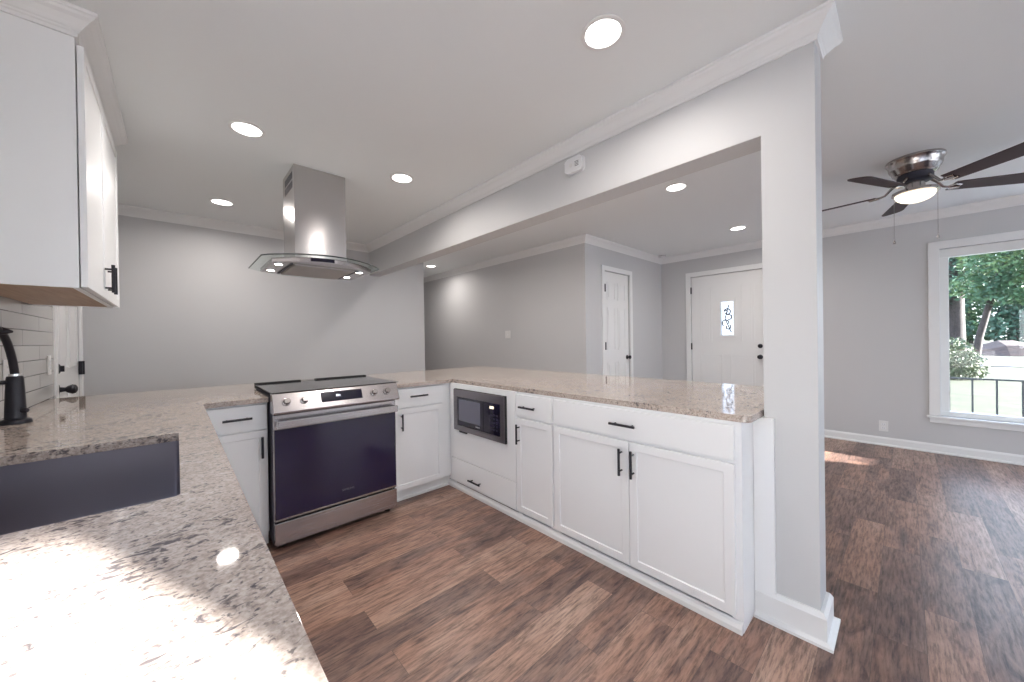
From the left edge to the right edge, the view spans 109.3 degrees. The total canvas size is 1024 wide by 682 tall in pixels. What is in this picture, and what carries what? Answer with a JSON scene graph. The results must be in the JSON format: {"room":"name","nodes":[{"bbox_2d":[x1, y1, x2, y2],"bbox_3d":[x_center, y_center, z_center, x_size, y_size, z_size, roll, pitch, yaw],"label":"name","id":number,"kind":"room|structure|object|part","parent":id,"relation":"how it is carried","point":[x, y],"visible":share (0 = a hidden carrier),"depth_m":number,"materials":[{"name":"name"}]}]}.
{"room":"kitchen","nodes":[
{"label":"kitchen","id":0,"kind":"room"},
{"bbox_2d":[0,296,84,419],"bbox_3d":[-0.810,-0.003,-0.087,0.139,2.515,8.972,-1,0,-43],"label":"wall","id":1,"kind":"structure","parent":0,"point":[32,338],"depth_m":1.99,"materials":[{"name":"tile"}]},
{"bbox_2d":[3,359,9,379],"bbox_3d":[-2.344,0.144,1.687,0.008,0.118,0.072,-1,0,-43],"label":"wall outlet","id":2,"kind":"object","parent":1,"relation":"attached to","point":[6,372],"visible":0.5,"depth_m":1.67,"materials":[{"name":"white plastic"}]},
{"bbox_2d":[47,355,50,374],"bbox_3d":[-2.866,0.149,2.252,0.008,0.118,0.072,-1,0,-43],"label":"wall outlet","id":3,"kind":"object","parent":1,"relation":"attached to","point":[48,357],"visible":1,"depth_m":2.24,"materials":[{"name":"white plastic"}]},
{"bbox_2d":[53,306,54,388],"bbox_3d":[-2.975,0.068,2.355,0.010,0.584,0.006,-1,0,-43],"label":"trim","id":4,"kind":"structure","parent":1,"relation":"attached to","point":[53,306],"depth_m":2.36,"materials":[{"name":"white paint"}]},
{"bbox_2d":[0,0,127,307],"bbox_3d":[-2.129,-0.724,1.709,0.378,1.048,1.203,-1,0,-43],"label":"upper cabinet","id":5,"kind":"object","parent":1,"relation":"attached to","point":[62,125],"visible":1,"depth_m":1.37,"materials":[{"name":"white paint"}]},
{"bbox_3d":[-2.149,-0.210,1.686,0.280,0.014,1.033,-1,0,-43],"label":"panel","id":6,"kind":"part","parent":5,"relation":"part of","materials":[{"name":"brown wood"}]},
{"bbox_3d":[-2.136,-1.205,1.707,0.378,0.086,1.203,-1,0,-43],"label":"crown","id":7,"kind":"part","parent":5,"relation":"part of","materials":[{"name":"white paint"}]},
{"bbox_3d":[-1.840,-0.675,1.597,0.019,0.935,0.511,-1,0,-43],"label":"door","id":8,"kind":"part","parent":5,"relation":"part of","materials":[{"name":"white paint"}]},
{"bbox_3d":[-1.960,-0.304,1.773,0.034,0.135,0.013,-1,0,-43],"label":"handle","id":9,"kind":"part","parent":5,"relation":"part of","materials":[{"name":"black metal"}]},
{"bbox_3d":[-2.203,-0.672,1.990,0.019,0.935,0.551,-1,0,-43],"label":"door","id":10,"kind":"part","parent":5,"relation":"part of","materials":[{"name":"white paint"}]},
{"bbox_3d":[-2.021,-0.303,1.839,0.034,0.135,0.013,-1,0,-43],"label":"handle","id":11,"kind":"part","parent":5,"relation":"part of","materials":[{"name":"black metal"}]},
{"bbox_2d":[53,306,84,398],"bbox_3d":[-3.283,0.221,2.710,0.146,2.115,0.930,-1,0,-43],"label":"door","id":12,"kind":"structure","parent":1,"relation":"in","point":[68,327],"depth_m":2.71,"materials":[{"name":"white paint"}]},
{"bbox_3d":[-3.027,0.329,2.474,0.093,0.071,0.071,-1,0,-43],"label":"knob","id":13,"kind":"part","parent":12,"relation":"part of","materials":[{"name":"black metal"}]},
{"bbox_2d":[83,215,424,395],"bbox_3d":[-2.555,0.004,4.327,3.306,2.515,0.120,-1,0,-43],"label":"wall","id":14,"kind":"structure","parent":0,"point":[192,312],"depth_m":3.86,"materials":[{"name":"grey paint"}]},
{"bbox_2d":[424,245,578,372],"bbox_3d":[-0.881,-0.029,6.543,0.120,2.515,5.193,-1,0,-43],"label":"wall","id":15,"kind":"structure","parent":0,"point":[467,315],"depth_m":5.54,"materials":[{"name":"grey paint"}]},
{"bbox_2d":[505,331,509,337],"bbox_3d":[-0.068,-0.099,5.561,0.016,0.116,0.115,-1,0,-43],"label":"light switch","id":16,"kind":"object","parent":15,"relation":"attached to","point":[507,333],"visible":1,"depth_m":5.57,"materials":[{"name":"white plastic"}]},
{"bbox_2d":[64,0,1023,276],"bbox_3d":[0.539,-1.368,3.233,6.701,0.150,12.300,-1,0,-43],"label":"ceiling","id":17,"kind":"structure","parent":0,"point":[451,96],"depth_m":1.90,"materials":[{"name":"white paint"}]},
{"bbox_2d":[209,198,234,205],"bbox_3d":[-2.605,-1.245,3.264,0.180,0.006,0.180,-1,0,-43],"label":"recessed light","id":18,"kind":"object","parent":17,"relation":"in","point":[223,202],"visible":1,"depth_m":3.26,"materials":[{"name":"white plastic"}]},
{"bbox_2d":[228,120,264,137],"bbox_3d":[-1.573,-1.255,2.157,0.180,0.006,0.180,-1,0,-43],"label":"recessed light","id":19,"kind":"object","parent":17,"relation":"in","point":[244,128],"visible":1,"depth_m":2.15,"materials":[{"name":"white"}]},
{"bbox_2d":[248,164,378,279],"bbox_3d":[-1.541,-0.891,2.836,0.790,0.740,1.004,-1,0,-43],"label":"range hood","id":20,"kind":"object","parent":17,"relation":"hanging from","point":[314,206],"visible":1,"depth_m":2.68,"materials":[{"name":"silver metal"}]},
{"bbox_2d":[390,173,413,183],"bbox_3d":[-0.858,-1.268,2.835,0.180,0.006,0.180,-1,0,-43],"label":"recessed light","id":21,"kind":"object","parent":17,"relation":"in","point":[397,177],"visible":1,"depth_m":2.83,"materials":[{"name":"white"}]},
{"bbox_2d":[581,14,624,50],"bbox_3d":[0.379,-1.280,1.515,0.180,0.006,0.180,-1,0,-43],"label":"recessed light","id":22,"kind":"object","parent":17,"relation":"in","point":[604,32],"visible":1,"depth_m":1.51,"materials":[{"name":"white paint"}]},
{"bbox_2d":[658,254,665,258],"bbox_3d":[2.324,-1.306,5.623,0.124,0.044,0.124,-1,0,-43],"label":"smoke detector","id":23,"kind":"object","parent":17,"relation":"attached to","point":[661,256],"visible":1,"depth_m":5.59,"materials":[{"name":"grey plastic"}]},
{"bbox_2d":[664,182,687,191],"bbox_3d":[1.389,-1.301,3.078,0.180,0.006,0.180,-1,0,-43],"label":"recessed light","id":24,"kind":"object","parent":17,"relation":"in","point":[674,187],"visible":1,"depth_m":3.08,"materials":[{"name":"white plastic"}]},
{"bbox_2d":[729,226,746,230],"bbox_3d":[2.655,-1.324,4.268,0.180,0.006,0.180,-1,0,-43],"label":"recessed light","id":25,"kind":"object","parent":17,"relation":"in","point":[736,228],"visible":1,"depth_m":4.27,"materials":[{"name":"white plastic"}]},
{"bbox_2d":[822,142,1023,243],"bbox_3d":[2.927,-1.021,2.685,1.266,0.606,1.250,-1,0,-43],"label":"ceiling fan","id":26,"kind":"object","parent":17,"relation":"hanging from","point":[911,171],"visible":1,"depth_m":2.54,"materials":[{"name":"silver metal"}]},
{"bbox_3d":[2.680,-1.100,2.993,0.134,0.034,0.460,-1,0,-36],"label":"blade","id":27,"kind":"part","parent":26,"relation":"part of","materials":[{"name":"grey wood"}]},
{"bbox_3d":[2.526,-1.096,2.511,0.460,0.034,0.134,-1,0,-18],"label":"blade","id":28,"kind":"part","parent":26,"relation":"part of","materials":[{"name":"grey wood"}]},
{"bbox_3d":[2.842,-1.133,2.781,0.070,0.101,0.172,-1,0,-43],"label":"blade arm","id":29,"kind":"part","parent":26,"relation":"part of","materials":[{"name":"silver metal"}]},
{"bbox_3d":[3.186,-1.108,2.995,0.134,0.034,0.460,-1,0,36],"label":"blade","id":30,"kind":"part","parent":26,"relation":"part of","materials":[{"name":"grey wood"}]},
{"bbox_3d":[2.779,-1.131,2.588,0.172,0.100,0.069,-1,0,-7],"label":"blade arm","id":31,"kind":"part","parent":26,"relation":"part of","materials":[{"name":"silver metal"}]},
{"bbox_3d":[2.933,-1.180,2.645,0.188,0.052,0.188,-1,0,-43],"label":"motor","id":32,"kind":"part","parent":26,"relation":"part of","materials":[{"name":"grey metal"}]},
{"bbox_3d":[2.935,-1.040,2.646,0.208,0.060,0.208,-1,0,-43],"label":"lamp shade","id":33,"kind":"part","parent":26,"relation":"part of","materials":[{"name":"white glass"}]},
{"bbox_3d":[2.941,-1.133,2.480,0.069,0.101,0.172,-1,0,11],"label":"blade arm","id":34,"kind":"part","parent":26,"relation":"part of","materials":[{"name":"silver metal"}]},
{"bbox_3d":[3.089,-1.136,2.587,0.172,0.100,0.069,-1,0,7],"label":"blade arm","id":35,"kind":"part","parent":26,"relation":"part of","materials":[{"name":"silver metal"}]},
{"bbox_3d":[2.936,-1.101,2.216,0.134,0.034,0.460,-1,0,0],"label":"blade","id":36,"kind":"part","parent":26,"relation":"part of","materials":[{"name":"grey wood"}]},
{"bbox_3d":[3.344,-1.108,2.514,0.460,0.034,0.134,-1,0,18],"label":"blade","id":37,"kind":"part","parent":26,"relation":"part of","materials":[{"name":"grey wood"}]},
{"bbox_2d":[369,41,825,610],"bbox_3d":[-0.274,-0.024,3.214,0.150,2.515,4.612,-1,0,-43],"label":"wall","id":38,"kind":"structure","parent":0,"point":[774,108],"depth_m":1.57,"materials":[{"name":"grey paint"}]},
{"bbox_2d":[118,0,842,252],"bbox_3d":[-1.161,-1.222,2.359,2.714,0.086,4.678,-1,0,-43],"label":"trim","id":39,"kind":"structure","parent":38,"relation":"attached to","point":[821,25],"depth_m":2.00,"materials":[{"name":"white paint"}]},
{"bbox_2d":[564,154,584,176],"bbox_3d":[0.399,-1.124,2.325,0.038,0.104,0.144,-1,0,-43],"label":"fire alarm","id":40,"kind":"object","parent":38,"relation":"attached to","point":[574,165],"visible":1,"depth_m":2.30,"materials":[{"name":"white plastic"}]},
{"bbox_2d":[424,194,1023,282],"bbox_3d":[0.540,-1.250,3.233,6.401,0.086,12.000,-1,0,-43],"label":"trim","id":41,"kind":"structure","parent":38,"relation":"attached to","point":[1016,200],"depth_m":4.64,"materials":[{"name":"white paint"}]},
{"bbox_2d":[754,590,840,653],"bbox_3d":[1.247,1.157,1.591,0.234,0.125,0.265,-1,0,-43],"label":"baseboard","id":42,"kind":"structure","parent":38,"relation":"attached to","point":[816,627],"depth_m":1.52,"materials":[{"name":"white paint"}]},
{"bbox_2d":[577,243,662,378],"bbox_3d":[1.639,-0.059,5.255,2.075,2.515,0.120,-1,0,-43],"label":"wall","id":43,"kind":"structure","parent":0,"point":[646,275],"depth_m":5.22,"materials":[{"name":"grey paint"}]},
{"bbox_2d":[601,265,633,376],"bbox_3d":[1.453,0.102,5.007,0.771,2.199,0.099,-1,0,-43],"label":"door","id":44,"kind":"structure","parent":43,"relation":"in","point":[614,287],"depth_m":5.01,"materials":[{"name":"white paint"}]},
{"bbox_2d":[267,437,1023,681],"bbox_3d":[0.576,1.282,3.244,6.701,0.120,12.300,-1,0,-43],"label":"floor","id":45,"kind":"structure","parent":0,"point":[925,550],"depth_m":1.74,"materials":[{"name":"wood"}]},
{"bbox_2d":[206,402,268,543],"bbox_3d":[-1.778,0.817,2.301,0.319,0.884,0.607,-1,0,-43],"label":"base cabinet","id":46,"kind":"object","parent":45,"relation":"on","point":[241,430],"visible":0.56,"depth_m":2.15,"materials":[{"name":"white paint"}]},
{"bbox_3d":[-1.609,0.458,2.110,0.307,0.145,0.019,-1,0,-43],"label":"drawer","id":47,"kind":"part","parent":46,"relation":"part of","materials":[{"name":"white paint"}]},
{"bbox_3d":[-1.584,0.456,2.096,0.138,0.013,0.037,-1,0,-43],"label":"handle","id":48,"kind":"part","parent":46,"relation":"part of","materials":[{"name":"black metal"}]},
{"bbox_3d":[-1.604,0.862,2.111,0.307,0.641,0.019,-1,0,-43],"label":"door","id":49,"kind":"part","parent":46,"relation":"part of","materials":[{"name":"white paint"}]},
{"bbox_3d":[-1.495,0.637,2.176,0.013,0.127,0.037,-1,0,-43],"label":"handle","id":50,"kind":"part","parent":46,"relation":"part of","materials":[{"name":"black metal"}]},
{"bbox_2d":[254,375,398,546],"bbox_3d":[-1.321,0.773,2.625,0.790,0.956,0.711,-1,0,-43],"label":"range","id":51,"kind":"object","parent":45,"relation":"on","point":[332,440],"visible":1,"depth_m":2.36,"materials":[{"name":"grey metal"}]},
{"bbox_3d":[-1.337,0.361,2.159,0.045,0.046,0.041,-1,0,-43],"label":"knob","id":52,"kind":"part","parent":51,"relation":"part of","materials":[{"name":"silver metal"}]},
{"bbox_3d":[-1.266,0.360,2.224,0.045,0.046,0.041,-1,0,-43],"label":"knob","id":53,"kind":"part","parent":51,"relation":"part of","materials":[{"name":"silver metal"}]},
{"bbox_3d":[-1.556,0.316,2.873,0.788,0.038,0.034,-1,0,-43],"label":"trim","id":54,"kind":"part","parent":51,"relation":"part of","materials":[{"name":"black rubber"}]},
{"bbox_2d":[255,376,397,393],"bbox_3d":[-1.334,0.307,2.633,0.788,0.006,0.618,-1,0,-43],"label":"cooktop","id":55,"kind":"object","parent":51,"relation":"in","point":[344,383],"depth_m":2.54,"materials":[{"name":"grey glass"}]},
{"bbox_3d":[-1.141,0.755,2.419,0.758,0.636,0.035,-1,0,-43],"label":"oven door","id":56,"kind":"part","parent":51,"relation":"part of","materials":[{"name":"black glass"}]},
{"bbox_3d":[-1.128,0.369,2.397,0.774,0.120,0.090,-1,0,-43],"label":"control panel","id":57,"kind":"part","parent":51,"relation":"part of","materials":[{"name":"silver metal"}]},
{"bbox_3d":[-1.126,0.792,2.404,0.750,0.534,0.005,-1,0,-43],"label":"door glass","id":58,"kind":"part","parent":51,"relation":"part of","materials":[{"name":"blue"}]},
{"bbox_3d":[-1.134,1.149,2.419,0.758,0.132,0.039,-1,0,-43],"label":"storage drawer","id":59,"kind":"part","parent":51,"relation":"part of","materials":[{"name":"silver metal"}]},
{"bbox_3d":[-1.111,0.489,2.381,0.738,0.044,0.064,-1,0,-43],"label":"door handle","id":60,"kind":"part","parent":51,"relation":"part of","materials":[{"name":"silver metal"}]},
{"bbox_3d":[-0.951,0.355,2.515,0.045,0.046,0.041,-1,0,-43],"label":"knob","id":61,"kind":"part","parent":51,"relation":"part of","materials":[{"name":"silver metal"}]},
{"bbox_3d":[-0.885,0.353,2.576,0.045,0.046,0.041,-1,0,-43],"label":"knob","id":62,"kind":"part","parent":51,"relation":"part of","materials":[{"name":"silver metal"}]},
{"bbox_2d":[395,383,450,501],"bbox_3d":[-0.891,0.801,3.120,0.540,0.884,0.607,-1,0,-43],"label":"base cabinet","id":63,"kind":"object","parent":45,"relation":"on","point":[422,417],"visible":0.71,"depth_m":2.93,"materials":[{"name":"white paint"}]},
{"bbox_3d":[-0.840,0.625,2.781,0.013,0.127,0.037,-1,0,-43],"label":"handle","id":64,"kind":"part","parent":63,"relation":"part of","materials":[{"name":"black metal"}]},
{"bbox_3d":[-0.752,0.442,2.901,0.443,0.145,0.019,-1,0,-43],"label":"drawer","id":65,"kind":"part","parent":63,"relation":"part of","materials":[{"name":"white paint"}]},
{"bbox_3d":[-0.738,0.433,2.877,0.150,0.013,0.037,-1,0,-43],"label":"handle","id":66,"kind":"part","parent":63,"relation":"part of","materials":[{"name":"black metal"}]},
{"bbox_3d":[-0.747,0.836,2.903,0.443,0.621,0.019,-1,0,-43],"label":"door","id":67,"kind":"part","parent":63,"relation":"part of","materials":[{"name":"white paint"}]},
{"bbox_2d":[449,383,518,511],"bbox_3d":[-0.057,0.789,3.019,0.657,0.884,0.878,-1,0,-43],"label":"base cabinet","id":68,"kind":"object","parent":45,"relation":"on","point":[488,467],"visible":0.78,"depth_m":2.73,"materials":[{"name":"white paint"}]},
{"bbox_3d":[-0.291,1.102,2.822,0.037,0.013,0.145,-1,0,-43],"label":"handle","id":69,"kind":"part","parent":68,"relation":"part of","materials":[{"name":"black metal"}]},
{"bbox_2d":[453,388,506,443],"bbox_3d":[-0.114,0.566,2.925,0.424,0.354,0.637,-1,0,-43],"label":"microwave oven","id":70,"kind":"object","parent":68,"relation":"in","point":[480,414],"visible":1,"depth_m":2.74,"materials":[{"name":"silver metal"}]},
{"bbox_3d":[-0.326,0.570,2.860,0.018,0.228,0.340,-1,0,-43],"label":"door","id":71,"kind":"part","parent":70,"relation":"part of","materials":[{"name":"black glass"}]},
{"bbox_3d":[-0.144,0.568,2.663,0.018,0.228,0.194,-1,0,-43],"label":"control panel","id":72,"kind":"part","parent":70,"relation":"part of","materials":[{"name":"black plastic"}]},
{"bbox_3d":[-0.238,1.074,2.805,0.019,0.190,0.806,-1,0,-43],"label":"drawer","id":73,"kind":"part","parent":68,"relation":"part of","materials":[{"name":"white paint"}]},
{"bbox_2d":[515,392,555,529],"bbox_3d":[0.355,0.785,2.573,0.657,0.884,0.334,-1,0,-43],"label":"base cabinet","id":74,"kind":"object","parent":45,"relation":"on","point":[534,427],"visible":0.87,"depth_m":2.37,"materials":[{"name":"white paint"}]},
{"bbox_3d":[0.037,0.631,2.458,0.037,0.133,0.013,-1,0,-43],"label":"handle","id":75,"kind":"part","parent":74,"relation":"part of","materials":[{"name":"black metal"}]},
{"bbox_3d":[0.099,0.442,2.388,0.037,0.013,0.140,-1,0,-43],"label":"handle","id":76,"kind":"part","parent":74,"relation":"part of","materials":[{"name":"black metal"}]},
{"bbox_3d":[0.141,0.436,2.382,0.019,0.146,0.320,-1,0,-43],"label":"drawer","id":77,"kind":"part","parent":74,"relation":"part of","materials":[{"name":"white paint"}]},
{"bbox_2d":[448,479,742,635],"bbox_3d":[0.207,1.207,2.325,0.016,0.048,2.217,-1,0,-43],"label":"trim","id":78,"kind":"structure","parent":45,"relation":"on","point":[709,612],"depth_m":1.92,"materials":[{"name":"white paint"}]},
{"bbox_2d":[553,397,763,633],"bbox_3d":[0.816,0.781,2.075,0.657,0.884,1.020,-1,0,-43],"label":"base cabinet","id":79,"kind":"object","parent":45,"relation":"on","point":[668,497],"visible":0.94,"depth_m":1.74,"materials":[{"name":"white paint"}]},
{"bbox_3d":[0.440,0.842,2.067,0.019,0.640,0.503,-1,0,-43],"label":"door","id":80,"kind":"part","parent":79,"relation":"part of","materials":[{"name":"white paint"}]},
{"bbox_3d":[0.561,0.628,1.891,0.037,0.138,0.013,-1,0,-43],"label":"handle","id":81,"kind":"part","parent":79,"relation":"part of","materials":[{"name":"black metal"}]},
{"bbox_3d":[0.570,0.434,1.878,0.037,0.013,0.144,-1,0,-43],"label":"handle","id":82,"kind":"part","parent":79,"relation":"part of","materials":[{"name":"black metal"}]},
{"bbox_3d":[0.607,0.628,1.841,0.037,0.138,0.013,-1,0,-43],"label":"handle","id":83,"kind":"part","parent":79,"relation":"part of","materials":[{"name":"black metal"}]},
{"bbox_3d":[0.598,0.432,1.888,0.019,0.146,0.987,-1,0,-43],"label":"drawer","id":84,"kind":"part","parent":79,"relation":"part of","materials":[{"name":"white paint"}]},
{"bbox_3d":[0.776,0.839,1.703,0.019,0.640,0.480,-1,0,-43],"label":"door","id":85,"kind":"part","parent":79,"relation":"part of","materials":[{"name":"white paint"}]},
{"bbox_2d":[753,417,775,597],"bbox_3d":[1.114,0.779,1.602,0.020,0.884,0.076,-1,0,-43],"label":"trim","id":86,"kind":"structure","parent":79,"relation":"attached to","point":[763,427],"depth_m":1.59,"materials":[{"name":"white paint"}]},
{"bbox_3d":[0.282,0.800,-0.618,0.667,0.884,1.080,-1,0,-43],"label":"base cabinet","id":87,"kind":"object","parent":45,"relation":"on","visible":0},
{"bbox_2d":[0,366,763,681],"bbox_3d":[-0.002,0.336,1.638,3.395,0.030,4.813,-1,0,-43],"label":"countertop","id":88,"kind":"structure","parent":87,"relation":"on","point":[188,586],"depth_m":0.56,"materials":[{"name":"stone"}]},
{"bbox_2d":[0,326,32,425],"bbox_3d":[-2.060,0.139,1.435,0.106,0.424,0.344,-1,0,-31],"label":"kitchen faucet","id":89,"kind":"object","parent":88,"relation":"on","point":[15,405],"visible":1,"depth_m":1.53,"materials":[{"name":"black metal"}]},
{"bbox_3d":[-2.121,0.172,1.478,0.021,0.023,0.098,-1,0,-6],"label":"lever","id":90,"kind":"part","parent":89,"relation":"part of","materials":[{"name":"black metal"}]},
{"bbox_3d":[-2.037,0.037,1.434,0.025,0.222,0.304,-1,0,-36],"label":"spout","id":91,"kind":"part","parent":89,"relation":"part of","materials":[{"name":"black metal"}]},
{"bbox_2d":[0,441,179,534],"bbox_3d":[-1.133,0.493,0.928,0.466,0.244,0.807,-1,0,-43],"label":"sink","id":92,"kind":"object","parent":88,"relation":"in","point":[35,494],"visible":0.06,"depth_m":1.20,"materials":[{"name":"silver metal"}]},
{"bbox_2d":[661,205,1023,454],"bbox_3d":[4.718,-0.096,3.547,0.130,2.515,6.807,-1,0,-43],"label":"wall","id":93,"kind":"structure","parent":0,"point":[876,345],"depth_m":4.09,"materials":[{"name":"grey paint"}]},
{"bbox_2d":[686,263,763,385],"bbox_3d":[3.111,0.066,5.259,0.172,2.223,1.091,-1,0,-43],"label":"door","id":94,"kind":"structure","parent":93,"relation":"in","point":[726,346],"depth_m":5.25,"materials":[{"name":"white paint"}]},
{"bbox_3d":[3.110,-0.328,5.244,0.006,0.486,0.165,-1,0,-43],"label":"glass pane","id":95,"kind":"part","parent":94,"relation":"part of","materials":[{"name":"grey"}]},
{"bbox_3d":[3.093,-0.327,5.228,0.011,0.546,0.225,-1,0,-43],"label":"glass frame","id":96,"kind":"part","parent":94,"relation":"part of","materials":[{"name":"white glass"}]},
{"bbox_2d":[879,420,887,431],"bbox_3d":[4.160,0.952,4.069,0.008,0.116,0.072,-1,0,-43],"label":"wall outlet","id":97,"kind":"object","parent":93,"relation":"attached to","point":[883,425],"visible":1,"depth_m":4.07,"materials":[{"name":"white plastic"}]},
{"bbox_2d":[824,429,1023,465],"bbox_3d":[5.188,1.111,2.944,0.030,0.092,5.100,-1,0,-43],"label":"baseboard","id":98,"kind":"structure","parent":93,"relation":"attached to","point":[1016,459],"depth_m":3.81,"materials":[{"name":"white paint"}]},
{"bbox_2d":[927,230,1023,431],"bbox_3d":[5.408,-0.098,2.752,0.145,1.880,3.002,-1,0,-43],"label":"window","id":99,"kind":"structure","parent":93,"relation":"in","point":[938,260],"depth_m":3.75,"materials":[{"name":"white paint"}]},
{"bbox_3d":[5.393,0.806,2.730,0.070,0.073,3.002,-1,0,-43],"label":"sill","id":100,"kind":"part","parent":99,"relation":"part of","materials":[{"name":"white paint"}]},
{"label":"outside","id":101,"kind":"structure","parent":0,"visible":0},
{"bbox_2d":[950,338,1023,416],"bbox_3d":[51.438,1.068,47.507,260.000,0.300,180.000,-1,0,-43],"label":"lawn","id":102,"kind":"structure","parent":101,"point":[984,392],"depth_m":11.13,"materials":[{"name":"green plant"}]},
{"bbox_2d":[949,337,989,380],"bbox_3d":[17.592,0.772,14.822,2.345,1.928,1.864,-1,0,43],"label":"bush","id":103,"kind":"object","parent":102,"relation":"on","point":[959,365],"visible":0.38,"depth_m":14.18,"materials":[{"name":"green plant"}]},
{"bbox_2d":[965,282,975,337],"bbox_3d":[67.061,-5.014,57.006,6.558,11.456,7.156,-1,0,-43],"label":"tree","id":104,"kind":"object","parent":102,"relation":"on","point":[967,323],"visible":0.02,"depth_m":54.49,"materials":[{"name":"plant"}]},
{"bbox_2d":[965,281,998,343],"bbox_3d":[79.206,-6.196,62.922,7.141,13.552,7.310,-1,0,-43],"label":"tree","id":105,"kind":"object","parent":102,"relation":"on","point":[971,315],"visible":0.09,"depth_m":61.72,"materials":[{"name":"green plant"}]},
{"bbox_2d":[949,252,1022,356],"bbox_3d":[27.764,-4.420,22.890,5.612,11.650,5.698,-1,0,-43],"label":"tree","id":106,"kind":"object","parent":102,"relation":"on","point":[957,327],"visible":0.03,"depth_m":22.53,"materials":[{"name":"green plant"}]},
{"bbox_2d":[949,249,1023,368],"bbox_3d":[23.552,-2.602,16.131,4.533,8.218,6.017,-1,0,-43],"label":"tree","id":107,"kind":"object","parent":102,"relation":"on","point":[1009,281],"visible":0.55,"depth_m":16.94,"materials":[{"name":"green plant"}]},
{"bbox_2d":[976,268,1023,342],"bbox_3d":[71.713,-5.267,51.925,6.607,11.871,7.220,-1,0,-43],"label":"tree","id":108,"kind":"object","parent":102,"relation":"on","point":[1013,315],"visible":0.44,"depth_m":51.62,"materials":[{"name":"green plant"}]},
{"bbox_3d":[5.084,1.562,4.615,1.811,0.380,6.500,-1,0,-43],"label":"floor","id":109,"kind":"structure","parent":102,"relation":"on","visible":0},
{"bbox_2d":[950,377,1023,416],"bbox_3d":[5.692,0.902,4.910,0.040,0.920,5.780,-1,0,-43],"label":"porch railing","id":110,"kind":"object","parent":109,"relation":"on","point":[971,379],"visible":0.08,"depth_m":4.53,"materials":[{"name":"grey"}]},
{"bbox_3d":[5.686,0.487,4.908,0.030,0.020,5.700,-1,0,-43],"label":"rail","id":111,"kind":"part","parent":110,"relation":"part of","materials":[{"name":"grey wood"}]},
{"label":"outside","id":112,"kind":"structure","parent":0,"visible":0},
{"bbox_2d":[967,340,1023,356],"bbox_3d":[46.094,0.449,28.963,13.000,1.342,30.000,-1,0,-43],"label":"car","id":113,"kind":"object","parent":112,"point":[999,347],"visible":0.18,"depth_m":29.19,"materials":[{"name":"white metal"}]},
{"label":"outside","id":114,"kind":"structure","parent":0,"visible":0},
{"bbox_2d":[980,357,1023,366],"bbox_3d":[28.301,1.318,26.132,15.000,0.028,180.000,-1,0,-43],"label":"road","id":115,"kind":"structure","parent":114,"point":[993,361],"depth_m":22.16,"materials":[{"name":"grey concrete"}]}
]}

